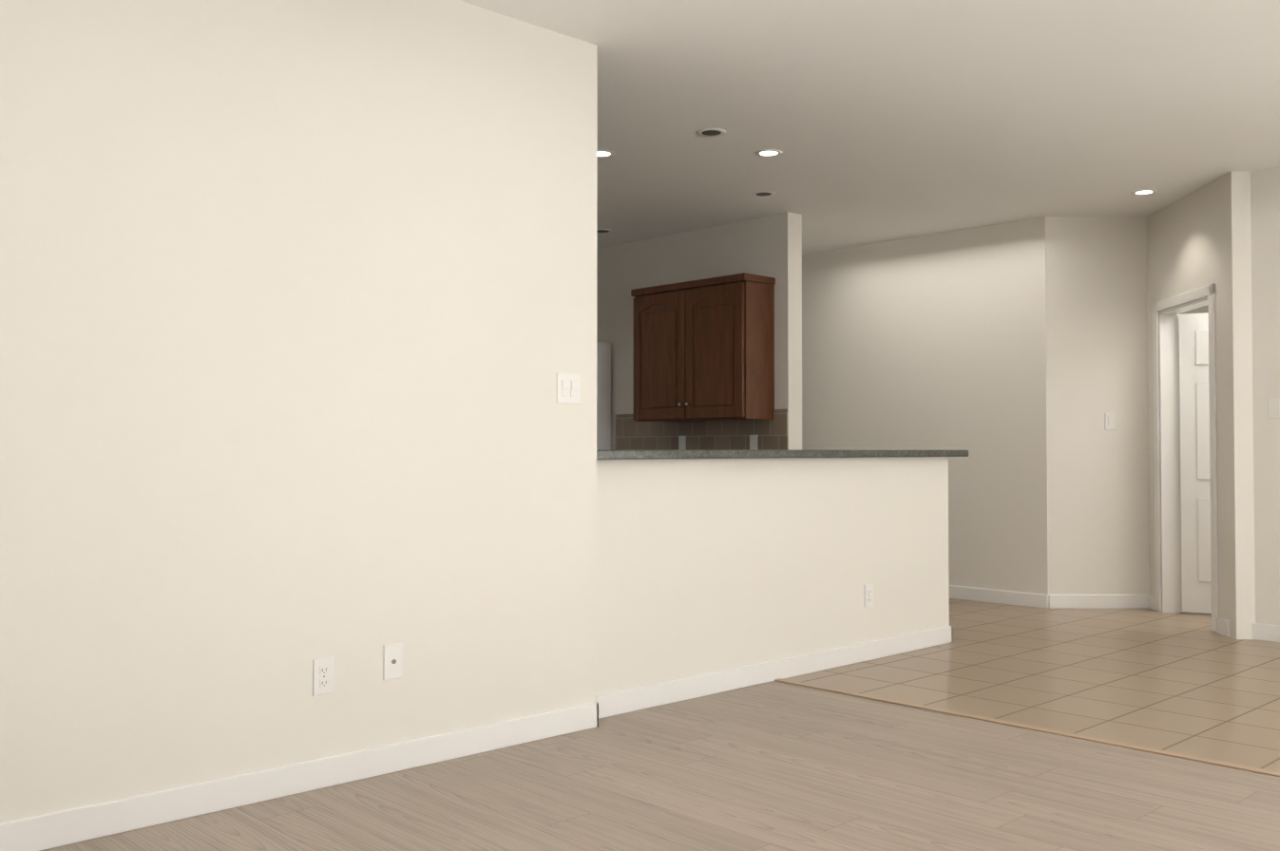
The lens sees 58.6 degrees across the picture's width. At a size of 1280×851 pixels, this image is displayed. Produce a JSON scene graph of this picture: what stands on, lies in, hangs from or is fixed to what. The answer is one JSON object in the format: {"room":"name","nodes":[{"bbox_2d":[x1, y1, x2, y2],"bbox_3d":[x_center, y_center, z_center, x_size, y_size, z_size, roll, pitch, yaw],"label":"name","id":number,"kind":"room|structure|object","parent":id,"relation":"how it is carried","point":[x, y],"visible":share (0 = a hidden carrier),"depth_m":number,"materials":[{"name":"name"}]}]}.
{"room":"empty living room","nodes":[
{"label":"empty living room","id":0,"kind":"room"},
{"bbox_2d":[0,0,597,823],"bbox_3d":[-2.311,-0.243,2.672,5.710,2.800,0.190,1,-2,-43],"label":"wall","id":1,"kind":"structure","parent":0,"point":[296,315],"depth_m":3.65,"materials":[{"name":"paint"}]},
{"bbox_2d":[0,695,608,850],"bbox_3d":[-2.240,1.108,2.570,5.710,0.095,0.014,1,-2,-43],"label":"baseboard","id":2,"kind":"structure","parent":1,"relation":"attached to","point":[66,827],"depth_m":3.60,"materials":[{"name":"white wood"}]},
{"bbox_2d":[312,657,333,696],"bbox_3d":[-1.033,0.820,3.722,0.072,0.118,0.008,1,-2,-43],"label":"outlet","id":3,"kind":"object","parent":1,"relation":"attached to","point":[323,678],"visible":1,"depth_m":3.72,"materials":[{"name":"white plastic"}]},
{"bbox_2d":[383,643,402,680],"bbox_3d":[-0.844,0.808,3.901,0.072,0.118,0.010,1,-2,-43],"label":"outlet","id":4,"kind":"object","parent":1,"relation":"attached to","point":[392,661],"visible":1,"depth_m":3.90,"materials":[{"name":"white plastic"}]},
{"bbox_2d":[556,372,580,403],"bbox_3d":[-0.277,-0.145,4.457,0.118,0.118,0.012,1,-2,-43],"label":"light switch","id":5,"kind":"object","parent":1,"relation":"attached to","point":[568,388],"visible":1,"depth_m":4.46,"materials":[{"name":"white plastic"}]},
{"bbox_2d":[40,681,1279,850],"bbox_3d":[-0.031,1.153,1.048,7.030,0.060,5.660,1,-2,-43],"label":"floor","id":6,"kind":"structure","parent":0,"point":[773,766],"depth_m":3.63,"materials":[{"name":"beige wood"}]},
{"bbox_2d":[774,678,1279,777],"bbox_3d":[1.945,1.184,4.075,0.044,0.007,3.780,1,-2,-43],"label":"trim","id":7,"kind":"structure","parent":6,"relation":"on","point":[1144,749],"depth_m":4.43,"materials":[{"name":"beige wood"}]},
{"bbox_2d":[596,211,802,450],"bbox_3d":[0.019,-0.109,8.938,0.150,2.800,3.050,1,-2,-43],"label":"wall","id":8,"kind":"structure","parent":0,"point":[770,246],"depth_m":8.31,"materials":[{"name":"paint"}]},
{"bbox_2d":[615,408,788,450],"bbox_3d":[0.408,0.129,8.399,0.017,0.460,1.740,1,-2,-43],"label":"tile backsplash","id":9,"kind":"structure","parent":8,"relation":"attached to","point":[631,434],"depth_m":8.33,"materials":[{"name":"brown tile"}]},
{"bbox_2d":[630,272,775,421],"bbox_3d":[0.423,-0.526,8.145,0.358,0.980,1.120,1,-2,-43],"label":"upper cabinet","id":10,"kind":"object","parent":8,"relation":"attached to","point":[704,350],"visible":1,"depth_m":7.90,"materials":[{"name":"brown wood"}]},
{"bbox_2d":[596,457,949,695],"bbox_3d":[0.717,0.690,5.615,2.760,1.060,0.130,1,-2,-43],"label":"wall","id":11,"kind":"structure","parent":0,"point":[704,566],"depth_m":5.37,"materials":[{"name":"paint"}]},
{"bbox_2d":[598,626,952,716],"bbox_3d":[0.772,1.171,5.558,2.774,0.095,0.014,1,-2,-43],"label":"baseboard","id":12,"kind":"structure","parent":11,"relation":"attached to","point":[624,701],"depth_m":5.38,"materials":[{"name":"white wood"}]},
{"bbox_2d":[596,450,968,459],"bbox_3d":[0.688,0.142,5.734,2.855,0.040,0.475,1,-2,-43],"label":"countertop","id":13,"kind":"structure","parent":11,"relation":"on","point":[675,454],"depth_m":5.30,"materials":[{"name":"stone"}]},
{"bbox_2d":[864,584,873,608],"bbox_3d":[1.200,0.893,5.973,0.072,0.118,0.008,1,-2,-43],"label":"outlet","id":14,"kind":"object","parent":11,"relation":"attached to","point":[869,595],"visible":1,"depth_m":5.97,"materials":[{"name":"white plastic"}]},
{"bbox_2d":[458,0,1279,254],"bbox_3d":[0.348,-1.436,4.609,12.800,1.032,10.430,1,-2,-43],"label":"ceiling","id":15,"kind":"structure","parent":0,"point":[877,121],"depth_m":5.43,"materials":[{"name":"paint"}]},
{"bbox_2d":[596,229,612,233],"bbox_3d":[-0.281,-1.446,8.482,0.152,0.007,0.152,1,-2,-43],"label":"recessed light","id":16,"kind":"object","parent":15,"relation":"in","point":[602,231],"visible":0.75,"depth_m":8.47,"materials":[{"name":"white plastic"}]},
{"bbox_2d":[597,150,614,157],"bbox_3d":[-0.212,-1.493,6.267,0.152,0.007,0.152,1,-2,-43],"label":"recessed light","id":17,"kind":"object","parent":15,"relation":"in","point":[604,153],"visible":0.52,"depth_m":6.25,"materials":[{"name":"white plastic"}]},
{"bbox_2d":[696,128,725,136],"bbox_3d":[0.366,-1.502,5.848,0.152,0.007,0.152,1,-2,-43],"label":"recessed light","id":18,"kind":"object","parent":15,"relation":"in","point":[711,132],"visible":1,"depth_m":5.83,"materials":[{"name":"white plastic"}]},
{"bbox_2d":[751,191,775,196],"bbox_3d":[0.786,-1.472,7.252,0.152,0.007,0.152,1,-2,-43],"label":"recessed light","id":19,"kind":"object","parent":15,"relation":"in","point":[763,194],"visible":1,"depth_m":7.24,"materials":[{"name":"white plastic"}]},
{"bbox_2d":[754,149,782,156],"bbox_3d":[0.706,-1.494,6.254,0.152,0.007,0.152,1,-2,-43],"label":"recessed light","id":20,"kind":"object","parent":15,"relation":"in","point":[769,153],"visible":0.98,"depth_m":6.24,"materials":[{"name":"white plastic"}]},
{"bbox_2d":[1130,189,1157,195],"bbox_3d":[3.187,-1.473,7.204,0.152,0.007,0.152,1,-2,-43],"label":"recessed light","id":21,"kind":"object","parent":15,"relation":"in","point":[1144,192],"visible":0.96,"depth_m":7.19,"materials":[{"name":"white plastic"}]},
{"bbox_2d":[802,216,1049,609],"bbox_3d":[2.026,-0.111,8.883,0.150,2.800,2.490,1,-2,-43],"label":"wall","id":22,"kind":"structure","parent":0,"point":[933,342],"depth_m":8.44,"materials":[{"name":"paint"}]},
{"bbox_2d":[948,585,1147,609],"bbox_3d":[2.287,1.240,8.765,0.434,0.095,2.978,1,-2,-43],"label":"baseboard","id":23,"kind":"structure","parent":22,"relation":"attached to","point":[1028,600],"depth_m":7.90,"materials":[{"name":"white wood"}]},
{"bbox_2d":[783,598,1279,772],"bbox_3d":[-0.160,1.239,5.090,12.400,0.060,8.550,1,-2,-43],"label":"floor","id":24,"kind":"structure","parent":0,"point":[1192,684],"depth_m":5.50,"materials":[{"name":"beige tile"}]},
{"bbox_2d":[596,342,611,450],"bbox_3d":[-0.834,0.319,9.078,0.824,1.950,0.900,1,-2,-43],"label":"refrigerator","id":25,"kind":"object","parent":24,"relation":"on","point":[603,395],"visible":0.06,"depth_m":8.99,"materials":[{"name":"white"}]},
{"bbox_2d":[1045,216,1149,594],"bbox_3d":[3.228,-0.129,7.999,0.788,2.800,0.120,0,-1,-1],"label":"wall","id":26,"kind":"structure","parent":0,"point":[1098,520],"depth_m":7.94,"materials":[{"name":"paint"}]},
{"bbox_2d":[1105,412,1115,429],"bbox_3d":[3.274,-0.031,7.932,0.072,0.118,0.012,0,-1,-1],"label":"light switch","id":27,"kind":"object","parent":26,"relation":"attached to","point":[1110,420],"visible":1,"depth_m":7.93,"materials":[{"name":"white plastic"}]},
{"bbox_2d":[1179,305,1208,314],"bbox_3d":[4.352,-0.101,9.335,0.150,2.800,8.370,1,-2,-43],"label":"wall","id":28,"kind":"structure","parent":0,"point":[1203,310],"depth_m":9.10,"materials":[{"name":"paint"}]},
{"bbox_2d":[1146,171,1255,639],"bbox_3d":[3.562,-0.145,7.289,0.120,2.800,1.303,0,-1,4],"label":"wall","id":29,"kind":"structure","parent":0,"point":[1199,238],"depth_m":6.74,"materials":[{"name":"paint"}]},
{"bbox_2d":[1147,594,1155,611],"bbox_3d":[3.531,1.220,7.850,0.102,0.095,0.096,1,-2,-43],"label":"baseboard","id":30,"kind":"structure","parent":29,"relation":"attached to","point":[1151,599],"depth_m":7.85,"materials":[{"name":"white wood"}]},
{"bbox_2d":[1152,284,1218,632],"bbox_3d":[3.564,0.204,7.328,0.152,2.105,0.940,0,-1,4],"label":"door frame","id":31,"kind":"structure","parent":29,"relation":"attached to","point":[1167,467],"depth_m":7.71,"materials":[{"name":"white wood"}]},
{"bbox_2d":[1179,312,1211,613],"bbox_3d":[4.005,0.247,7.538,0.345,2.004,0.726,1,-2,-43],"label":"door leaf","id":32,"kind":"structure","parent":29,"relation":"in","point":[1194,471],"depth_m":7.63,"materials":[{"name":"white paint"}]},
{"bbox_2d":[1250,166,1279,626],"bbox_3d":[4.522,-0.178,5.738,0.150,2.800,2.910,1,-2,-43],"label":"wall","id":33,"kind":"structure","parent":0,"point":[1265,217],"depth_m":6.58,"materials":[{"name":"paint"}]},
{"bbox_2d":[1268,398,1279,419],"bbox_3d":[3.648,-0.101,6.542,0.012,0.118,0.072,1,-2,-43],"label":"light switch","id":34,"kind":"object","parent":33,"relation":"attached to","point":[1273,408],"visible":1,"depth_m":6.54,"materials":[{"name":"white plastic"}]}
]}

